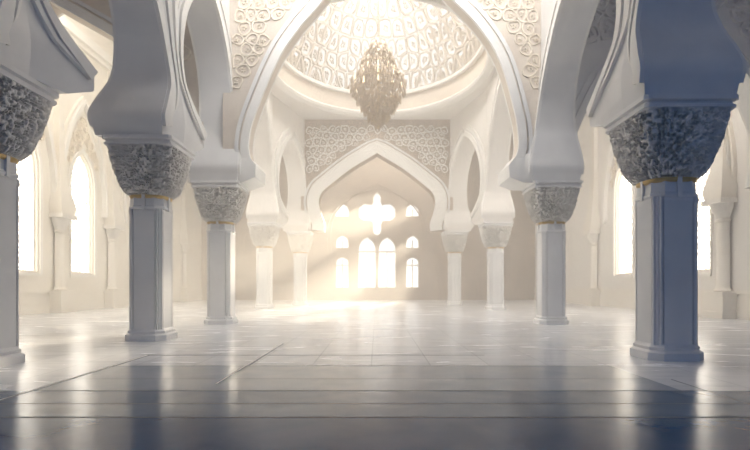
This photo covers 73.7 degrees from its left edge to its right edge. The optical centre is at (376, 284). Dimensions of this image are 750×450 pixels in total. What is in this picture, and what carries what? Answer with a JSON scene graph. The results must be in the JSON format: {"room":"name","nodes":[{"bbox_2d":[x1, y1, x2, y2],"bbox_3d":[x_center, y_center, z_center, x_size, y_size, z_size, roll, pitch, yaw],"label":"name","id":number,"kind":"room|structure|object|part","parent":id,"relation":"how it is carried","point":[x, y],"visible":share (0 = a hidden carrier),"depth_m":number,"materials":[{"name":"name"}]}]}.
{"room":"mosque","nodes":[
{"label":"mosque","id":0,"kind":"room"},
{"bbox_2d":[19,15,201,293],"bbox_3d":[-20.250,-8.800,25.500,0.500,21.000,63.000,0,0,0],"label":"wall","id":1,"kind":"structure","parent":0,"point":[46,281],"depth_m":35.53,"materials":[{"name":"white paint"}]},
{"bbox_2d":[16,154,34,270],"bbox_3d":[-20.300,-4.593,28.200,0.280,8.614,2.500,0,0,0],"label":"window","id":2,"kind":"structure","parent":1,"relation":"in","point":[31,171],"depth_m":29.25,"materials":[{"name":"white glass"}]},
{"bbox_2d":[19,119,57,275],"bbox_3d":[-19.850,-6.640,28.200,0.300,12.320,5.906,0,0,0],"label":"blind arch","id":3,"kind":"object","parent":1,"relation":"attached to","point":[47,136],"visible":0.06,"depth_m":29.72,"materials":[{"name":"beige stone"}]},
{"bbox_2d":[72,155,89,273],"bbox_3d":[-20.300,-4.585,33.900,0.280,8.631,2.500,0,0,0],"label":"window","id":4,"kind":"structure","parent":1,"relation":"in","point":[80,160],"depth_m":34.52,"materials":[{"name":"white glass"}]},
{"bbox_2d":[64,96,107,277],"bbox_3d":[-19.850,-6.640,33.900,0.300,12.320,5.906,0,0,0],"label":"blind arch","id":5,"kind":"object","parent":1,"relation":"attached to","point":[81,103],"visible":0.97,"depth_m":34.14,"materials":[{"name":"beige stone"}]},
{"bbox_3d":[-19.910,-8.822,33.900,0.180,7.956,5.906,0,0,0],"label":"moulding","id":6,"kind":"part","parent":5,"relation":"part of","materials":[{"name":"white paint"}]},
{"bbox_3d":[-19.945,-9.667,33.986,0.090,3.433,3.806,0,0,0],"label":"carved panel","id":7,"kind":"part","parent":5,"relation":"part of","materials":[{"name":"beige stone"}]},
{"bbox_2d":[59,15,112,70],"bbox_3d":[-19.750,-16.400,40.150,0.500,1.000,33.700,0,0,0],"label":"trim","id":8,"kind":"structure","parent":1,"relation":"attached to","point":[87,45],"depth_m":34.03,"materials":[{"name":"white paint"}]},
{"bbox_2d":[19,289,201,315],"bbox_3d":[-19.950,1.100,40.150,0.100,1.200,33.700,0,0,0],"label":"baseboard","id":9,"kind":"structure","parent":1,"relation":"attached to","point":[39,303],"depth_m":33.41,"materials":[{"name":"beige stone"}]},
{"bbox_2d":[19,287,202,292],"bbox_3d":[-19.930,0.365,40.150,0.140,0.170,33.700,0,0,0],"label":"trim","id":10,"kind":"structure","parent":1,"relation":"attached to","point":[127,289],"depth_m":33.38,"materials":[{"name":"beige stone"}]},
{"bbox_2d":[120,189,130,222],"bbox_3d":[-19.850,-6.640,41.900,0.300,12.320,5.906,0,0,0],"label":"blind arch","id":11,"kind":"object","parent":1,"relation":"attached to","point":[124,197],"visible":0.02,"depth_m":39.18,"materials":[{"name":"beige stone"}]},
{"bbox_3d":[-19.910,-8.822,41.900,0.180,7.956,5.906,0,0,0],"label":"moulding","id":12,"kind":"part","parent":11,"relation":"part of","materials":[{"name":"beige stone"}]},
{"bbox_2d":[49,0,202,184],"bbox_3d":[-13.750,-11.808,22.100,12.500,14.985,1.280,0,0,0],"label":"arch","id":13,"kind":"object","parent":1,"relation":"attached to","point":[95,15],"visible":0.09,"depth_m":21.60,"materials":[{"name":"paint"}]},
{"bbox_3d":[-13.633,-8.636,21.565,12.267,8.642,0.110,0,0,0],"label":"moulding","id":14,"kind":"part","parent":13,"relation":"part of","materials":[{"name":"white stone"}]},
{"bbox_2d":[202,133,534,299],"bbox_3d":[-1.000,-8.800,57.250,39.000,21.000,0.500,0,0,0],"label":"wall","id":15,"kind":"structure","parent":0,"point":[519,253],"depth_m":57.01,"materials":[{"name":"beige paint"}]},
{"bbox_2d":[336,257,348,287],"bbox_3d":[-3.950,-1.450,57.300,1.440,3.500,0.280,0,0,0],"label":"window","id":16,"kind":"structure","parent":15,"relation":"in","point":[342,264],"depth_m":57.16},
{"bbox_2d":[336,236,348,247],"bbox_3d":[-3.950,-4.925,57.300,1.440,1.450,0.280,0,0,0],"label":"window","id":17,"kind":"structure","parent":15,"relation":"in","point":[340,236],"depth_m":57.16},
{"bbox_2d":[336,205,348,216],"bbox_3d":[-3.950,-8.550,57.300,1.500,1.500,0.280,0,0,0],"label":"window","id":18,"kind":"structure","parent":15,"relation":"in","point":[344,205],"depth_m":57.16,"materials":[{"name":"white glass"}]},
{"bbox_2d":[358,237,375,287],"bbox_3d":[-1.120,-2.222,57.300,2.000,6.557,0.280,0,0,0],"label":"window","id":19,"kind":"structure","parent":15,"relation":"in","point":[364,240],"depth_m":57.24,"materials":[{"name":"white glass"}]},
{"bbox_2d":[329,187,424,251],"bbox_3d":[0.000,-7.478,56.940,10.832,7.364,0.120,0,0,0],"label":"trim","id":20,"kind":"structure","parent":15,"relation":"attached to","point":[409,202],"depth_m":56.88,"materials":[{"name":"beige stone"}]},
{"bbox_2d":[326,183,427,251],"bbox_3d":[0.000,-7.728,56.940,11.641,7.864,0.120,0,0,0],"label":"trim","id":21,"kind":"structure","parent":15,"relation":"attached to","point":[375,183],"depth_m":56.88,"materials":[{"name":"beige stone"}]},
{"bbox_2d":[322,289,431,289],"bbox_3d":[0.000,0.490,56.940,12.600,0.180,0.120,0,0,0],"label":"trim","id":22,"kind":"structure","parent":15,"relation":"attached to","point":[322,289],"depth_m":56.88,"materials":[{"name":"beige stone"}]},
{"bbox_2d":[359,193,395,234],"bbox_3d":[0.020,-7.977,57.300,4.240,5.246,0.280,0,0,0],"label":"window","id":23,"kind":"structure","parent":15,"relation":"in","point":[378,194],"depth_m":57.33,"materials":[{"name":"white glass"}]},
{"bbox_2d":[378,237,395,287],"bbox_3d":[1.160,-2.222,57.300,2.000,6.557,0.280,0,0,0],"label":"window","id":24,"kind":"structure","parent":15,"relation":"in","point":[384,240],"depth_m":57.24,"materials":[{"name":"white glass"}]},
{"bbox_2d":[406,257,418,287],"bbox_3d":[4.050,-1.450,57.300,1.440,3.500,0.280,0,0,0],"label":"window","id":25,"kind":"structure","parent":15,"relation":"in","point":[412,264],"depth_m":57.16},
{"bbox_2d":[406,236,418,247],"bbox_3d":[4.050,-4.925,57.300,1.440,1.450,0.280,0,0,0],"label":"window","id":26,"kind":"structure","parent":15,"relation":"in","point":[410,236],"depth_m":57.16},
{"bbox_2d":[406,205,418,216],"bbox_3d":[4.050,-8.550,57.300,1.500,1.500,0.280,0,0,0],"label":"window","id":27,"kind":"structure","parent":15,"relation":"in","point":[409,205],"depth_m":57.16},
{"bbox_2d":[0,300,749,390],"bbox_3d":[-1.000,1.850,26.000,40.000,0.300,64.000,0,0,0],"label":"floor","id":28,"kind":"structure","parent":0,"point":[56,347],"depth_m":15.32,"materials":[{"name":"stone"}]},
{"bbox_2d":[0,59,58,367],"bbox_3d":[-8.380,-1.360,10.600,2.060,6.120,2.060,0,0,0],"label":"column","id":29,"kind":"structure","parent":28,"relation":"on","point":[26,104],"depth_m":10.65,"materials":[{"name":"white stone"}]},
{"bbox_2d":[0,0,30,74],"bbox_3d":[-8.541,-10.360,5.900,2.306,11.880,9.482,0,0,2],"label":"arch","id":30,"kind":"object","parent":29,"relation":"on","point":[15,38],"visible":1,"depth_m":10.17,"materials":[{"name":"white paint"}]},
{"bbox_3d":[-7.678,-7.689,5.900,0.817,5.860,9.319,0,0,0],"label":"moulding","id":31,"kind":"part","parent":30,"relation":"part of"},
{"bbox_2d":[48,94,76,312],"bbox_3d":[-19.575,-7.100,31.200,0.850,17.600,1.640,0,0,0],"label":"engaged column","id":32,"kind":"structure","parent":28,"relation":"on","point":[62,207],"depth_m":30.95,"materials":[{"name":"beige paint"}]},
{"bbox_2d":[0,355,148,400],"bbox_3d":[-5.565,1.697,9.300,0.030,0.006,5.600,0,0,0],"label":"trim","id":33,"kind":"structure","parent":28,"relation":"on","point":[145,355],"depth_m":9.01,"materials":[{"name":"grey stone"}]},
{"bbox_2d":[103,71,124,307],"bbox_3d":[-19.575,-7.100,37.300,0.850,17.600,1.640,0,0,0],"label":"engaged column","id":34,"kind":"structure","parent":28,"relation":"on","point":[114,222],"depth_m":37.01,"materials":[{"name":"beige stone"}]},
{"bbox_2d":[102,134,194,340],"bbox_3d":[-7.080,-1.360,15.700,2.060,6.120,2.060,0,0,0],"label":"column","id":35,"kind":"structure","parent":28,"relation":"on","point":[152,170],"depth_m":15.20,"materials":[{"name":"white stone"}]},
{"bbox_2d":[24,0,184,142],"bbox_3d":[-7.730,-10.360,13.150,2.220,11.880,5.776,0,0,14],"label":"arch","id":36,"kind":"object","parent":35,"relation":"on","point":[141,94],"visible":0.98,"depth_m":14.88,"materials":[{"name":"white stone"}]},
{"bbox_3d":[-6.892,-7.859,13.136,0.508,6.199,4.885,0,0,14],"label":"moulding","id":37,"kind":"part","parent":36,"relation":"part of","materials":[{"name":"white paint"}]},
{"bbox_2d":[180,181,193,301],"bbox_3d":[-19.575,-7.100,51.500,0.850,17.600,1.640,0,0,0],"label":"engaged column","id":38,"kind":"structure","parent":28,"relation":"on","point":[186,238],"depth_m":51.18,"materials":[{"name":"beige stone"}]},
{"bbox_2d":[190,180,249,324],"bbox_3d":[-6.880,-1.360,22.100,2.060,6.120,2.060,0,0,0],"label":"column","id":39,"kind":"structure","parent":28,"relation":"on","point":[221,204],"depth_m":21.59,"materials":[{"name":"white stone"}]},
{"bbox_2d":[171,0,240,179],"bbox_3d":[-6.972,-10.360,18.900,2.428,11.880,6.400,0,0,0],"label":"arch","id":40,"kind":"object","parent":39,"relation":"on","point":[208,21],"visible":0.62,"depth_m":20.88,"materials":[{"name":"white stone"}]},
{"bbox_3d":[-6.131,-8.350,18.900,0.726,7.181,6.318,0,0,0],"label":"moulding","id":41,"kind":"part","parent":40,"relation":"part of","materials":[{"name":"white paint"}]},
{"bbox_3d":[-6.138,-8.217,18.900,0.523,6.917,6.014,0,0,2],"label":"moulding","id":42,"kind":"part","parent":40,"relation":"part of","materials":[{"name":"white paint"}]},
{"bbox_2d":[215,343,283,383],"bbox_3d":[-2.765,1.697,11.550,0.030,0.006,5.900,0,0,0],"label":"trim","id":43,"kind":"structure","parent":28,"relation":"on","point":[281,343],"depth_m":10.60,"materials":[{"name":"grey stone"}]},
{"bbox_2d":[247,222,280,308],"bbox_3d":[-8.100,-1.360,36.000,2.060,6.120,2.060,0,0,0],"label":"column","id":44,"kind":"structure","parent":28,"relation":"on","point":[264,236],"depth_m":35.50,"materials":[{"name":"white stone"}]},
{"bbox_2d":[246,91,278,222],"bbox_3d":[-7.490,-9.060,29.050,2.282,9.280,14.135,0,0,-5],"label":"arch","id":45,"kind":"object","parent":44,"relation":"on","point":[262,206],"visible":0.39,"depth_m":34.97,"materials":[{"name":"paint"}]},
{"bbox_3d":[-6.633,-9.028,29.053,0.552,8.546,13.860,0,0,-5],"label":"moulding","id":46,"kind":"part","parent":45,"relation":"part of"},
{"bbox_2d":[286,231,313,305],"bbox_3d":[-6.430,-1.360,42.000,2.060,6.120,2.060,0,0,0],"label":"column","id":47,"kind":"structure","parent":28,"relation":"on","point":[300,242],"depth_m":41.49,"materials":[{"name":"white stone"}]},
{"bbox_2d":[273,95,310,231],"bbox_3d":[-7.265,-9.060,39.001,2.207,9.280,6.785,0,0,16],"label":"arch","id":48,"kind":"object","parent":47,"relation":"on","point":[288,126],"visible":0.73,"depth_m":40.24,"materials":[{"name":"paint"}]},
{"bbox_3d":[-6.472,-8.476,39.000,2.041,7.436,5.912,0,0,0],"label":"moulding","id":49,"kind":"part","parent":48,"relation":"part of","materials":[{"name":"white paint"}]},
{"bbox_3d":[-6.427,-8.352,38.986,0.505,7.188,5.795,0,0,16],"label":"moulding","id":50,"kind":"part","parent":48,"relation":"part of","materials":[{"name":"white paint"}]},
{"bbox_2d":[39,366,678,389],"bbox_3d":[-0.300,1.698,9.260,10.400,0.003,2.480,0,0,0],"label":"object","id":51,"kind":"structure","parent":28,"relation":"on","point":[115,377],"depth_m":9.07,"materials":[{"name":"grey stone"}]},
{"bbox_2d":[36,390,705,390],"bbox_3d":[-0.100,1.698,8.040,10.800,0.004,0.040,0,0,0],"label":"trim","id":52,"kind":"structure","parent":28,"relation":"on","point":[36,390],"depth_m":8.04,"materials":[{"name":"grey stone"}]},
{"bbox_2d":[0,418,749,449],"bbox_3d":[-1.000,1.698,0.245,37.800,0.003,12.290,0,0,0],"label":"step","id":53,"kind":"structure","parent":28,"relation":"on","point":[15,433],"depth_m":5.71,"materials":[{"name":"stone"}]},
{"bbox_2d":[0,417,749,417],"bbox_3d":[-1.000,1.698,6.412,37.800,0.004,0.045,0,0,0],"label":"trim","id":54,"kind":"structure","parent":28,"relation":"on","point":[0,417],"depth_m":6.40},
{"bbox_2d":[0,403,749,403],"bbox_3d":[-1.000,1.698,7.151,37.800,0.004,0.022,0,0,0],"label":"trim","id":55,"kind":"structure","parent":28,"relation":"on","point":[0,403],"depth_m":7.16,"materials":[{"name":"grey stone"}]},
{"bbox_2d":[0,391,749,416],"bbox_3d":[-1.000,1.698,7.205,37.800,0.003,1.630,0,0,0],"label":"step","id":56,"kind":"structure","parent":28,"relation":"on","point":[6,410],"depth_m":6.98,"materials":[{"name":"grey stone"}]},
{"bbox_2d":[441,231,468,305],"bbox_3d":[6.500,-1.360,42.000,2.060,6.120,2.060,0,0,0],"label":"column","id":57,"kind":"structure","parent":28,"relation":"on","point":[454,242],"depth_m":41.49,"materials":[{"name":"white stone"}]},
{"bbox_2d":[444,89,486,231],"bbox_3d":[7.390,-9.000,38.501,2.221,9.400,7.735,0,0,-14],"label":"arch","id":58,"kind":"object","parent":57,"relation":"on","point":[468,127],"visible":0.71,"depth_m":39.78,"materials":[{"name":"paint"}]},
{"bbox_3d":[6.551,-8.364,38.488,0.508,7.212,6.789,0,0,-14],"label":"moulding","id":59,"kind":"part","parent":58,"relation":"part of","materials":[{"name":"white stone"}]},
{"bbox_3d":[6.538,-8.494,38.481,0.537,7.473,7.175,0,0,-14],"label":"moulding","id":60,"kind":"part","parent":58,"relation":"part of","materials":[{"name":"white paint"}]},
{"bbox_2d":[478,222,513,309],"bbox_3d":[8.280,-1.300,35.000,2.060,6.000,2.060,0,0,0],"label":"column","id":61,"kind":"structure","parent":28,"relation":"on","point":[495,236],"depth_m":34.49,"materials":[{"name":"white stone"}]},
{"bbox_2d":[480,69,514,222],"bbox_3d":[7.977,-9.000,28.550,2.376,9.400,13.028,0,0,3],"label":"arch","id":62,"kind":"object","parent":61,"relation":"on","point":[497,205],"visible":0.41,"depth_m":33.92,"materials":[{"name":"paint"}]},
{"bbox_3d":[7.142,-8.964,28.549,1.074,8.658,12.797,0,0,0],"label":"moulding","id":63,"kind":"part","parent":62,"relation":"part of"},
{"bbox_2d":[521,180,582,324],"bbox_3d":[7.680,-1.360,22.100,2.060,6.120,2.060,0,0,0],"label":"column","id":64,"kind":"structure","parent":28,"relation":"on","point":[550,204],"depth_m":21.59,"materials":[{"name":"white stone"}]},
{"bbox_2d":[529,0,631,180],"bbox_3d":[7.230,-10.200,16.925,2.283,12.200,10.569,0,0,5],"label":"arch","id":65,"kind":"object","parent":64,"relation":"on","point":[556,152],"visible":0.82,"depth_m":20.23,"materials":[{"name":"white paint"}]},
{"bbox_3d":[6.390,-7.918,16.942,0.522,6.603,9.702,0,0,5],"label":"moulding","id":66,"kind":"part","parent":65,"relation":"part of","materials":[{"name":"white stone"}]},
{"bbox_3d":[6.396,-8.062,16.925,1.269,6.892,10.230,0,0,0],"label":"moulding","id":67,"kind":"part","parent":65,"relation":"part of","materials":[{"name":"white paint"}]},
{"bbox_2d":[582,127,600,305],"bbox_3d":[17.575,-7.100,41.000,0.850,17.600,1.640,0,0,0],"label":"engaged column","id":68,"kind":"structure","parent":28,"relation":"on","point":[591,226],"depth_m":40.73,"materials":[{"name":"beige stone"}]},
{"bbox_2d":[603,94,738,361],"bbox_3d":[6.780,-1.200,11.750,2.060,5.800,2.060,0,0,0],"label":"column","id":69,"kind":"structure","parent":28,"relation":"on","point":[662,144],"depth_m":11.25,"materials":[{"name":"white stone"}]},
{"bbox_2d":[621,0,746,108],"bbox_3d":[6.742,-10.200,6.675,2.352,12.200,10.150,0,0,0],"label":"arch","id":70,"kind":"object","parent":69,"relation":"on","point":[673,46],"visible":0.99,"depth_m":10.90,"materials":[{"name":"white stone"}]},
{"bbox_3d":[5.884,-7.529,6.675,0.617,6.181,10.069,0,0,0],"label":"moulding","id":71,"kind":"part","parent":70,"relation":"part of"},
{"bbox_2d":[671,379,749,404],"bbox_3d":[5.300,1.698,7.750,0.024,0.004,2.500,0,0,0],"label":"trim","id":72,"kind":"structure","parent":28,"relation":"on","point":[671,379],"depth_m":8.00,"materials":[{"name":"grey stone"}]},
{"bbox_2d":[701,116,737,318],"bbox_3d":[17.575,-7.100,25.700,0.850,17.600,1.640,0,0,0],"label":"engaged column","id":73,"kind":"structure","parent":28,"relation":"on","point":[719,192],"depth_m":25.38,"materials":[{"name":"beige stone"}]},
{"bbox_2d":[271,0,494,119],"bbox_3d":[0.100,-13.950,32.450,18.000,0.500,20.100,0,0,0],"label":"ceiling","id":74,"kind":"structure","parent":0,"point":[307,112],"depth_m":39.26,"materials":[{"name":"paint"}]},
{"bbox_2d":[301,120,452,232],"bbox_3d":[0.000,-9.085,41.998,12.600,9.270,1.485,0,0,0],"label":"arch","id":75,"kind":"object","parent":74,"relation":"attached to","point":[334,149],"visible":0.99,"depth_m":41.34,"materials":[{"name":"beige stone"}]},
{"bbox_2d":[274,0,493,116],"bbox_3d":[0.100,-17.620,32.000,15.067,8.080,17.905,0,0,0],"label":"dome","id":76,"kind":"object","parent":74,"relation":"on","point":[442,62],"visible":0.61,"depth_m":37.27,"materials":[{"name":"paint"}]},
{"bbox_2d":[347,0,406,131],"bbox_3d":[0.071,-15.899,32.006,3.658,12.241,3.713,0,0,-35],"label":"chandelier","id":77,"kind":"object","parent":76,"relation":"hanging from","point":[378,116],"visible":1,"depth_m":31.41,"materials":[{"name":"gold metal"}]},
{"bbox_3d":[0.070,-12.925,32.000,0.320,5.950,0.320,0,0,0],"label":"stem","id":78,"kind":"part","parent":77,"relation":"part of","materials":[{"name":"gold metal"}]},
{"bbox_3d":[0.070,-18.872,32.000,0.153,6.295,0.148,0,0,-44],"label":"chain","id":79,"kind":"part","parent":77,"relation":"part of","materials":[{"name":"gold metal"}]},
{"bbox_2d":[535,102,749,294],"bbox_3d":[18.250,-8.800,25.500,0.500,21.000,63.000,0,0,0],"label":"wall","id":80,"kind":"structure","parent":0,"point":[577,244],"depth_m":38.70,"materials":[{"name":"paint"}]},
{"bbox_2d":[602,142,634,277],"bbox_3d":[17.850,-6.640,36.400,0.300,12.320,6.409,0,0,0],"label":"blind arch","id":81,"kind":"object","parent":80,"relation":"attached to","point":[608,168],"visible":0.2,"depth_m":37.80,"materials":[{"name":"beige paint"}]},
{"bbox_3d":[17.945,-9.389,36.285,0.090,5.181,4.523,0,0,0],"label":"carved panel","id":82,"kind":"part","parent":81,"relation":"part of","materials":[{"name":"beige stone"}]},
{"bbox_2d":[618,174,631,273],"bbox_3d":[18.300,-4.585,36.400,0.280,8.631,2.500,0,0,0],"label":"window","id":83,"kind":"structure","parent":80,"relation":"in","point":[622,178],"depth_m":37.19,"materials":[{"name":"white glass"}]},
{"bbox_2d":[534,289,749,319],"bbox_3d":[17.950,1.100,40.150,0.100,1.200,33.700,0,0,0],"label":"baseboard","id":84,"kind":"structure","parent":80,"relation":"attached to","point":[626,300],"depth_m":36.41,"materials":[{"name":"beige stone"}]},
{"bbox_2d":[534,287,749,293],"bbox_3d":[17.930,0.365,40.150,0.140,0.170,33.700,0,0,0],"label":"trim","id":85,"kind":"structure","parent":80,"relation":"attached to","point":[600,289],"depth_m":35.94,"materials":[{"name":"beige stone"}]},
{"bbox_2d":[575,0,749,188],"bbox_3d":[13.000,-11.770,22.098,10.000,15.061,1.285,0,0,0],"label":"arch","id":86,"kind":"object","parent":80,"relation":"attached to","point":[734,15],"visible":0.39,"depth_m":21.60,"materials":[{"name":"white paint"}]},
{"bbox_3d":[12.755,-8.074,21.565,9.510,7.671,0.110,0,0,0],"label":"moulding","id":87,"kind":"part","parent":86,"relation":"part of","materials":[{"name":"white paint"}]},
{"bbox_2d":[696,169,709,270],"bbox_3d":[18.300,-4.593,28.200,0.280,8.614,2.500,0,0,0],"label":"window","id":88,"kind":"structure","parent":80,"relation":"in","point":[701,180],"depth_m":28.13,"materials":[{"name":"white glass"}]},
{"bbox_2d":[698,118,736,275],"bbox_3d":[17.850,-6.640,28.200,0.300,12.320,6.409,0,0,0],"label":"blind arch","id":89,"kind":"object","parent":80,"relation":"attached to","point":[730,143],"visible":0.02,"depth_m":25.28,"materials":[{"name":"beige paint"}]},
{"bbox_3d":[17.910,-8.822,28.200,0.180,7.956,6.409,0,0,0],"label":"moulding","id":90,"kind":"part","parent":89,"relation":"part of","materials":[{"name":"beige stone"}]},
{"bbox_3d":[-0.250,-16.500,8.100,17.500,0.400,28.200,0,0,0],"label":"ceiling","id":91,"kind":"structure","parent":0,"visible":0},
{"bbox_2d":[223,0,540,190],"bbox_3d":[0.400,-10.430,22.150,14.000,12.140,1.900,0,0,0],"label":"arch","id":92,"kind":"object","parent":91,"relation":"attached to","point":[263,33],"visible":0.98,"depth_m":21.40,"materials":[{"name":"paint"}]}
]}

